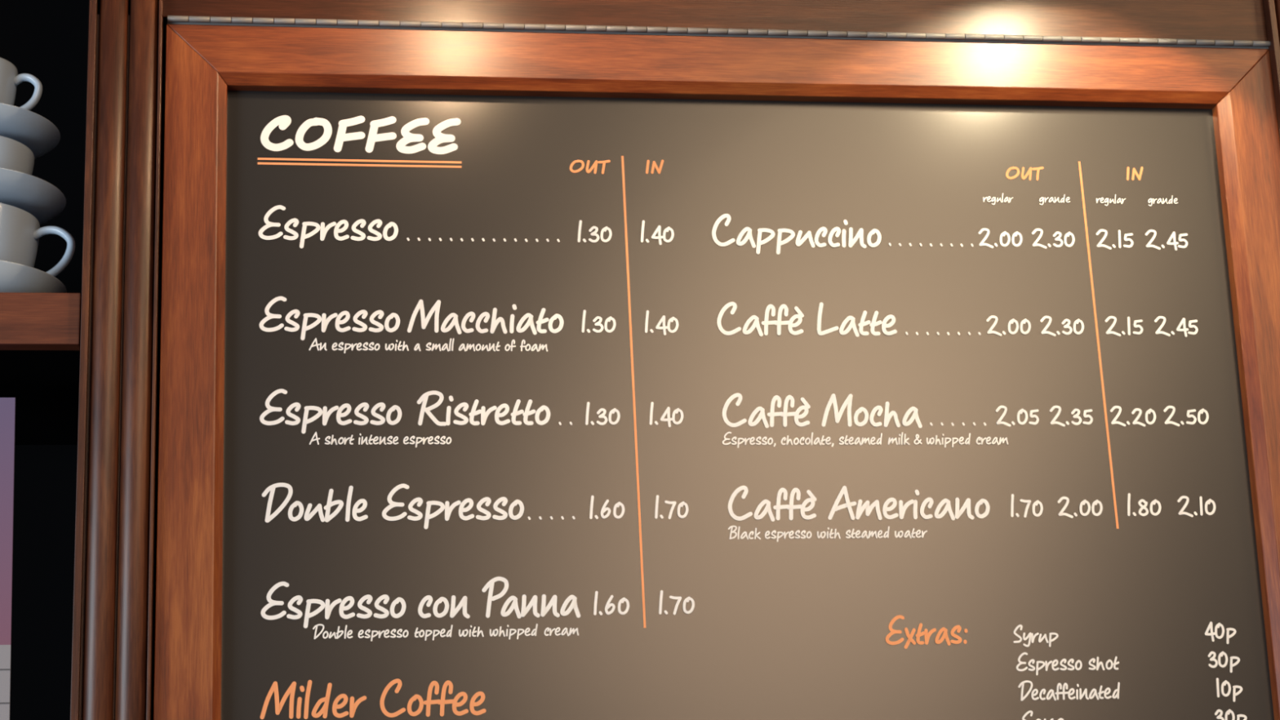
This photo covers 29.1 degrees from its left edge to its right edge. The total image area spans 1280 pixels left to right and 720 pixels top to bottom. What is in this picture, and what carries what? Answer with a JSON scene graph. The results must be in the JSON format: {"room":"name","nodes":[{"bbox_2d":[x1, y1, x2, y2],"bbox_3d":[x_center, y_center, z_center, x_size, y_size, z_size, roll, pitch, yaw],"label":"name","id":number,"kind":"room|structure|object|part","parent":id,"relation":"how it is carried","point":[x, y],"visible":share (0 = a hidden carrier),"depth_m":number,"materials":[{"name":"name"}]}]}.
{"room":"eatery","nodes":[
{"label":"eatery","id":0,"kind":"room"},
{"bbox_3d":[-0.028,-0.570,2.255,4.600,0.040,0.740,0,-17,-8],"label":"ceiling","id":1,"kind":"structure","parent":0,"visible":0},
{"bbox_2d":[0,0,89,719],"bbox_3d":[-0.699,-0.047,2.107,0.482,0.986,0.354,0,-17,-8],"label":"display cabinet","id":2,"kind":"object","parent":1,"relation":"attached to","point":[46,40],"visible":0.59,"depth_m":2.24,"materials":[{"name":"black"}]},
{"bbox_2d":[0,397,15,719],"bbox_3d":[-0.560,0.194,1.914,0.145,0.342,0.003,0,-17,-8],"label":"printed card","id":3,"kind":"object","parent":2,"relation":"on","point":[7,405],"visible":1,"depth_m":1.94,"materials":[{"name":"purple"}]},
{"bbox_2d":[0,260,66,293],"bbox_3d":[-0.557,-0.044,2.033,0.165,0.032,0.165,0,-17,-8],"label":"saucer","id":4,"kind":"object","parent":2,"relation":"on","point":[14,277],"visible":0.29,"depth_m":2.00,"materials":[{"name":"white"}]},
{"bbox_2d":[0,202,75,276],"bbox_3d":[-0.554,-0.076,2.038,0.132,0.083,0.118,-17,-22,40],"label":"coffee cup","id":5,"kind":"object","parent":4,"relation":"on","point":[20,232],"visible":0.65,"depth_m":2.03,"materials":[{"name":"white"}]},
{"bbox_2d":[0,167,66,225],"bbox_3d":[-0.561,-0.125,2.058,0.159,0.021,0.159,0,-17,-8],"label":"saucer","id":6,"kind":"object","parent":5,"relation":"on","point":[36,196],"visible":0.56,"depth_m":2.03,"materials":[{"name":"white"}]},
{"bbox_2d":[0,135,34,175],"bbox_3d":[-0.571,-0.147,2.063,0.125,0.054,0.105,0,-17,-8],"label":"coffee cup","id":7,"kind":"object","parent":6,"relation":"on","point":[15,155],"visible":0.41,"depth_m":2.04,"materials":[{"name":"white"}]},
{"bbox_2d":[0,102,60,159],"bbox_3d":[-0.563,-0.182,2.075,0.147,0.019,0.147,0,-17,-8],"label":"saucer","id":8,"kind":"object","parent":7,"relation":"on","point":[31,129],"visible":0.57,"depth_m":2.05,"materials":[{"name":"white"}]},
{"bbox_2d":[0,57,42,111],"bbox_3d":[-0.559,-0.215,2.080,0.086,0.070,0.073,-13,-20,33],"label":"coffee cup","id":9,"kind":"object","parent":8,"relation":"on","point":[10,78],"visible":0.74,"depth_m":2.08,"materials":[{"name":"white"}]},
{"bbox_3d":[-0.520,-0.224,2.087,0.029,0.041,0.009,-2,-17,-1],"label":"handle","id":10,"kind":"part","parent":9,"relation":"part of","materials":[{"name":"white ceramic"}]},
{"bbox_3d":[-0.489,-0.086,2.041,0.043,0.052,0.009,-3,-17,3],"label":"handle","id":11,"kind":"part","parent":5,"relation":"part of","materials":[{"name":"white ceramic"}]},
{"bbox_2d":[97,0,1267,40],"bbox_3d":[0.405,-0.419,2.227,1.750,0.300,0.048,0,-17,-8],"label":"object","id":12,"kind":"structure","parent":1,"relation":"attached to","point":[1210,20],"depth_m":2.13,"materials":[{"name":"brown wood"}]},
{"bbox_3d":[0.090,0.141,2.051,0.957,0.848,0.030,0,-17,-8],"label":"wall","id":13,"kind":"structure","parent":0,"visible":0},
{"bbox_2d":[70,0,166,719],"bbox_3d":[-0.419,0.003,1.997,0.059,1.169,0.109,0,-17,-8],"label":"trim","id":14,"kind":"structure","parent":13,"relation":"attached to","point":[113,641],"depth_m":1.94,"materials":[{"name":"brown wood"}]},
{"bbox_2d":[153,15,1279,719],"bbox_3d":[0.097,0.113,2.007,0.961,0.818,0.036,0,-17,-8],"label":"menu board","id":15,"kind":"object","parent":13,"relation":"attached to","point":[504,375],"depth_m":2.04,"materials":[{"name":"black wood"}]},
{"bbox_3d":[-0.354,0.115,1.942,0.051,0.812,0.030,0,-17,-8],"label":"frame rail","id":16,"kind":"part","parent":15,"relation":"part of","materials":[{"name":"orange wood"}]},
{"bbox_3d":[0.081,-0.248,2.118,0.959,0.051,0.030,0,-17,-8],"label":"frame rail","id":17,"kind":"part","parent":15,"relation":"part of","materials":[{"name":"orange wood"}]},
{"bbox_3d":[0.083,-0.280,2.109,0.960,0.006,0.007,0,-17,-8],"label":"piano hinge","id":18,"kind":"part","parent":15,"relation":"part of","materials":[{"name":"silver metal"}]},
{"bbox_3d":[0.541,0.118,2.075,0.060,0.812,0.030,0,-17,-8],"label":"frame rail","id":19,"kind":"part","parent":15,"relation":"part of","materials":[{"name":"orange wood"}]},
{"bbox_2d":[1261,0,1279,139],"bbox_3d":[0.590,0.007,2.146,0.059,1.169,0.109,0,-17,-8],"label":"trim","id":20,"kind":"structure","parent":13,"relation":"attached to","point":[1271,7],"depth_m":2.17,"materials":[{"name":"brown wood"}]}
]}

